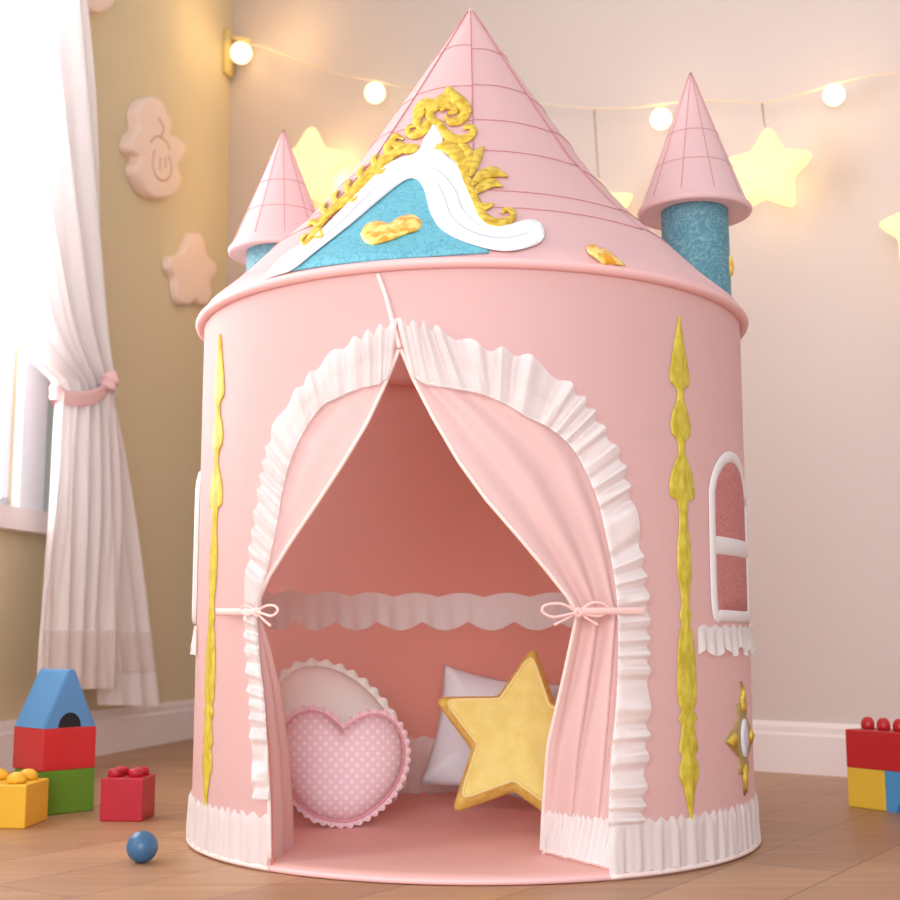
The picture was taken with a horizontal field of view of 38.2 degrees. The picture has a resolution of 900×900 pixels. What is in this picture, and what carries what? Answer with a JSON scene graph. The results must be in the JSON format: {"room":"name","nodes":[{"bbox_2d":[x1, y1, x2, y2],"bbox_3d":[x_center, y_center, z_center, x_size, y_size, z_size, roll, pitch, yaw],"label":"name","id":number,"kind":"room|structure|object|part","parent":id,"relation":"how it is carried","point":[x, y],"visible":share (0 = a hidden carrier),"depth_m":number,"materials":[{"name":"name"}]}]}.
{"room":"children's room","nodes":[
{"label":"children's room","id":0,"kind":"room"},
{"bbox_2d":[0,0,232,720],"bbox_3d":[-1.379,-0.852,3.440,0.120,3.400,3.750,-2,-8,13],"label":"wall","id":1,"kind":"structure","parent":0,"point":[170,52],"depth_m":4.56,"materials":[{"name":"beige paint"}]},
{"bbox_2d":[0,327,54,535],"bbox_3d":[-1.401,-0.845,3.174,0.140,1.990,1.706,-2,-8,13],"label":"window","id":2,"kind":"structure","parent":1,"relation":"in","point":[28,511],"depth_m":3.69,"materials":[{"name":"white paint"}]},
{"bbox_3d":[-1.439,-0.830,3.141,0.080,1.829,1.350,-2,-8,13],"label":"frame","id":3,"kind":"part","parent":2,"relation":"part of","materials":[{"name":"white paint"}]},
{"bbox_3d":[-1.358,0.109,3.028,0.050,0.061,1.706,-2,-8,13],"label":"sill","id":4,"kind":"part","parent":2,"relation":"part of","materials":[{"name":"white paint"}]},
{"bbox_3d":[-1.372,-0.868,3.154,0.028,1.909,1.556,-2,-8,13],"label":"casing","id":5,"kind":"part","parent":2,"relation":"part of","materials":[{"name":"white paint"}]},
{"bbox_2d":[0,699,194,771],"bbox_3d":[-1.316,0.757,3.171,0.022,0.137,3.700,-2,-8,13],"label":"baseboard","id":6,"kind":"structure","parent":1,"relation":"attached to","point":[121,729],"depth_m":4.27,"materials":[{"name":"white paint"}]},
{"bbox_2d":[87,0,113,13],"bbox_3d":[-1.139,-1.444,4.169,0.046,0.116,0.180,-2,-8,13],"label":"plaque","id":7,"kind":"object","parent":1,"relation":"attached to","point":[94,6],"visible":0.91,"depth_m":4.15,"materials":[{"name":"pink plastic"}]},
{"bbox_2d":[119,96,185,198],"bbox_3d":[-1.032,-1.050,4.554,0.048,0.364,0.422,-2,-8,13],"label":"wall decoration","id":8,"kind":"object","parent":1,"relation":"attached to","point":[154,155],"visible":1,"depth_m":4.48,"materials":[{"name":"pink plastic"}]},
{"bbox_2d":[162,233,216,304],"bbox_3d":[-0.962,-0.669,4.832,0.031,0.302,0.414,-2,-8,13],"label":"plaque","id":9,"kind":"object","parent":1,"relation":"attached to","point":[190,271],"visible":1,"depth_m":4.80,"materials":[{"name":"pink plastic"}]},
{"bbox_3d":[-1.334,-1.642,3.187,0.527,0.023,1.742,0,-8,0],"label":"curtain rod","id":10,"kind":"object","parent":1,"relation":"attached to","visible":0},
{"bbox_2d":[0,0,159,704],"bbox_3d":[-1.122,-0.401,3.681,0.181,2.288,1.596,-1,-8,10],"label":"window curtain","id":11,"kind":"object","parent":10,"relation":"hanging from","point":[95,623],"visible":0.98,"depth_m":3.73,"materials":[{"name":"white fabric"}]},
{"bbox_2d":[0,0,117,394],"bbox_3d":[-1.181,-0.878,3.541,0.082,1.382,1.172,-2,-8,13],"label":"drape","id":12,"kind":"object","parent":11,"relation":"attached to","point":[53,309],"depth_m":3.69,"materials":[{"name":"white fabric"}]},
{"bbox_2d":[37,392,121,688],"bbox_3d":[-1.060,0.248,3.761,0.056,0.890,0.457,-2,-8,13],"label":"drape","id":13,"kind":"object","parent":11,"relation":"hanging from","point":[78,632],"depth_m":3.74,"materials":[{"name":"white fabric"}]},
{"bbox_2d":[97,395,159,704],"bbox_3d":[-1.036,0.311,4.024,0.049,0.976,0.700,-2,-8,14],"label":"drape","id":14,"kind":"object","parent":11,"relation":"hanging from","point":[126,668],"depth_m":3.97,"materials":[{"name":"white fabric"}]},
{"bbox_2d":[0,739,899,899],"bbox_3d":[0.300,0.787,2.716,7.000,0.050,6.200,0,-8,0],"label":"floor","id":15,"kind":"structure","parent":0,"point":[814,845],"depth_m":2.10,"materials":[{"name":"brown wood"}]},
{"bbox_2d":[0,768,48,828],"bbox_3d":[-0.884,0.692,2.593,0.125,0.105,0.125,0,-8,3],"label":"block","id":16,"kind":"object","parent":15,"relation":"on","point":[23,795],"visible":1,"depth_m":2.55,"materials":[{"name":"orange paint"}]},
{"bbox_2d":[15,768,94,814],"bbox_3d":[-0.848,0.727,2.788,0.122,0.090,0.122,-8,-11,43],"label":"block","id":17,"kind":"object","parent":15,"relation":"on","point":[72,790],"visible":0.55,"depth_m":2.75,"materials":[{"name":"green paint"}]},
{"bbox_2d":[13,726,95,771],"bbox_3d":[-0.851,0.639,2.800,0.126,0.088,0.126,-8,-11,43],"label":"block","id":18,"kind":"object","parent":17,"relation":"on","point":[65,748],"visible":0.83,"depth_m":2.75,"materials":[{"name":"red paint"}]},
{"bbox_2d":[15,668,94,728],"bbox_3d":[-0.852,0.535,2.815,0.125,0.122,0.125,-8,-11,43],"label":"block","id":19,"kind":"object","parent":18,"relation":"on","point":[56,698],"visible":1,"depth_m":2.78,"materials":[{"name":"blue paint"}]},
{"bbox_2d":[100,766,155,821],"bbox_3d":[-0.660,0.704,2.668,0.088,0.102,0.088,-1,-8,5],"label":"block","id":20,"kind":"object","parent":15,"relation":"on","point":[127,794],"visible":1,"depth_m":2.63,"materials":[{"name":"red paint"}]},
{"bbox_2d":[126,830,157,862],"bbox_3d":[-0.509,0.656,2.150,0.052,0.052,0.052,0,-8,0],"label":"ball","id":21,"kind":"object","parent":15,"relation":"on","point":[142,846],"visible":1,"depth_m":2.13,"materials":[{"name":"blue plastic"}]},
{"bbox_2d":[186,8,760,885],"bbox_3d":[0.066,-0.090,2.583,1.127,1.655,1.086,0,-8,0],"label":"tent","id":22,"kind":"object","parent":15,"relation":"on","point":[463,408],"visible":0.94,"depth_m":2.18,"materials":[{"name":"pink fabric"}]},
{"bbox_2d":[258,347,396,859],"bbox_3d":[-0.230,0.261,2.135,0.129,0.833,0.345,5,-10,-33],"label":"door curtain","id":23,"kind":"object","parent":22,"relation":"hanging from","point":[315,404],"depth_m":2.13,"materials":[{"name":"pink fabric"}]},
{"bbox_2d":[278,658,409,801],"bbox_3d":[-0.234,0.593,2.720,0.300,0.312,0.132,1,-8,-6],"label":"ruffled pillow","id":24,"kind":"object","parent":22,"relation":"on","point":[336,688],"visible":0.3,"depth_m":2.71,"materials":[{"name":"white fabric"}]},
{"bbox_2d":[285,704,410,827],"bbox_3d":[-0.207,0.602,2.483,0.269,0.228,0.130,1,-8,-6],"label":"heart pillow","id":25,"kind":"object","parent":22,"relation":"on","point":[343,774],"visible":0.9,"depth_m":2.44,"materials":[{"name":"pink fabric"}]},
{"bbox_3d":[-0.074,-0.469,2.203,0.349,0.358,0.393,6,-10,-38],"label":"gable molding","id":26,"kind":"part","parent":22,"relation":"part of","materials":[{"name":"white fabric"}]},
{"bbox_2d":[420,664,559,799],"bbox_3d":[0.092,0.609,2.794,0.310,0.292,0.140,0,-8,3],"label":"square pillow","id":27,"kind":"object","parent":22,"relation":"on","point":[450,753],"visible":0.2,"depth_m":2.77,"materials":[{"name":"white fabric"}]},
{"bbox_2d":[438,650,555,810],"bbox_3d":[0.139,0.530,2.411,0.331,0.315,0.140,-1,-8,6],"label":"star pillow","id":28,"kind":"object","parent":22,"relation":"on","point":[506,733],"visible":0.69,"depth_m":2.38,"materials":[{"name":"yellow fabric"}]},
{"bbox_2d":[402,347,617,870],"bbox_3d":[0.102,0.249,2.051,0.310,0.833,0.202,7,-10,-39],"label":"door curtain","id":29,"kind":"object","parent":22,"relation":"hanging from","point":[548,469],"depth_m":2.06,"materials":[{"name":"pink fabric"}]},
{"bbox_2d":[847,767,886,810],"bbox_3d":[0.941,0.737,2.843,0.099,0.084,0.098,6,-10,-34],"label":"block","id":30,"kind":"object","parent":15,"relation":"on","point":[866,787],"visible":0.77,"depth_m":2.81,"materials":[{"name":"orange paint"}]},
{"bbox_2d":[885,771,899,812],"bbox_3d":[1.004,0.725,2.753,0.099,0.084,0.118,6,-10,-34],"label":"block","id":31,"kind":"object","parent":15,"relation":"on","point":[892,779],"visible":1,"depth_m":2.76,"materials":[{"name":"blue plastic"}]},
{"bbox_2d":[845,716,899,771],"bbox_3d":[0.976,0.635,2.806,0.099,0.109,0.222,6,-10,-34],"label":"block","id":32,"kind":"object","parent":31,"relation":"on","point":[868,746],"visible":1,"depth_m":2.81,"materials":[{"name":"red paint"}]},
{"bbox_2d":[226,0,899,725],"bbox_3d":[0.522,-0.748,4.178,3.720,3.400,0.120,-6,-10,37],"label":"wall","id":33,"kind":"structure","parent":0,"point":[816,280],"depth_m":3.72,"materials":[{"name":"beige paint"}]},
{"bbox_2d":[222,29,250,77],"bbox_3d":[-0.855,-1.610,5.200,0.063,0.178,0.205,5,-10,-33],"label":"wall bracket","id":34,"kind":"object","parent":33,"relation":"attached to","point":[228,41],"visible":0.85,"depth_m":5.23,"materials":[{"name":"brown metal"}]},
{"bbox_3d":[-0.895,-1.601,5.260,0.024,0.177,0.064,-2,-8,13],"label":"plate","id":35,"kind":"part","parent":34,"relation":"part of","materials":[{"name":"brown metal"}]},
{"bbox_3d":[-0.844,-1.641,5.196,0.046,0.093,0.176,5,-9,-30],"label":"arm","id":36,"kind":"part","parent":34,"relation":"part of","materials":[{"name":"brown metal"}]},
{"bbox_2d":[270,127,350,203],"bbox_3d":[-0.513,-1.033,4.737,0.312,0.303,0.080,-2,-8,15],"label":"lamp","id":37,"kind":"object","parent":33,"relation":"attached to","point":[319,165],"visible":0.57,"depth_m":4.70,"materials":[{"name":"yellow plastic"}]},
{"bbox_2d":[228,33,413,103],"bbox_3d":[-0.475,-1.439,4.862,0.941,0.487,0.088,-6,-10,37],"label":"string lights","id":38,"kind":"object","parent":33,"relation":"attached to","point":[240,52],"depth_m":4.88,"materials":[{"name":"white glass"}]},
{"bbox_3d":[-0.828,-1.573,5.154,0.085,0.085,0.085,0,-8,0],"label":"bulb","id":39,"kind":"part","parent":38,"relation":"part of","materials":[{"name":"white glass"}]},
{"bbox_3d":[-0.270,-1.284,4.679,0.074,0.074,0.074,0,-8,0],"label":"bulb","id":40,"kind":"part","parent":38,"relation":"part of","materials":[{"name":"white glass"}]},
{"bbox_2d":[539,101,678,207],"bbox_3d":[0.483,-0.877,3.991,0.492,0.518,0.177,-6,-10,37],"label":"string lights","id":41,"kind":"object","parent":33,"relation":"attached to","point":[660,117],"depth_m":3.92,"materials":[{"name":"white glass"}]},
{"bbox_3d":[0.453,-0.950,4.019,0.005,0.252,0.083,0,-8,-3],"label":"cord","id":42,"kind":"part","parent":41,"relation":"part of","materials":[{"name":"brown metal"}]},
{"bbox_3d":[0.461,-0.849,3.983,0.208,0.461,0.104,-4,-9,25],"label":"star lamp","id":43,"kind":"part","parent":41,"relation":"part of","materials":[{"name":"yellow plastic"}]},
{"bbox_3d":[0.451,-0.726,3.944,0.209,0.206,0.052,-3,-9,19],"label":"lamp shade","id":44,"kind":"part","parent":41,"relation":"part of","materials":[{"name":"yellow"}]},
{"bbox_3d":[0.638,-1.001,3.933,0.065,0.065,0.065,0,-8,0],"label":"bulb","id":45,"kind":"part","parent":41,"relation":"part of","materials":[{"name":"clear glass"}]},
{"bbox_2d":[703,71,899,256],"bbox_3d":[1.033,-0.754,3.571,0.696,0.609,0.296,-4,-9,24],"label":"string lights","id":46,"kind":"object","parent":33,"relation":"attached to","point":[768,171],"depth_m":3.59,"materials":[{"name":"yellow plastic"}]},
{"bbox_3d":[0.887,-0.949,3.680,0.005,0.101,0.072,-1,-8,8],"label":"cord","id":47,"kind":"part","parent":46,"relation":"part of","materials":[{"name":"brown metal"}]},
{"bbox_3d":[0.996,-0.988,3.669,0.569,0.119,0.088,-6,-10,37],"label":"string lights","id":48,"kind":"part","parent":46,"relation":"part of"},
{"bbox_3d":[1.063,-0.982,3.600,0.060,0.060,0.060,0,-8,0],"label":"bulb","id":49,"kind":"part","parent":46,"relation":"part of","materials":[{"name":"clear glass"}]},
{"bbox_3d":[1.215,-0.748,3.378,0.202,0.543,0.091,-4,-9,28],"label":"star lamp","id":50,"kind":"part","parent":46,"relation":"part of","materials":[{"name":"yellow plastic"}]},
{"bbox_2d":[752,720,892,776],"bbox_3d":[0.506,0.857,3.873,3.550,0.136,0.022,-6,-10,37],"label":"baseboard","id":51,"kind":"structure","parent":33,"relation":"attached to","point":[810,748],"depth_m":3.52,"materials":[{"name":"white paint"}]}
]}

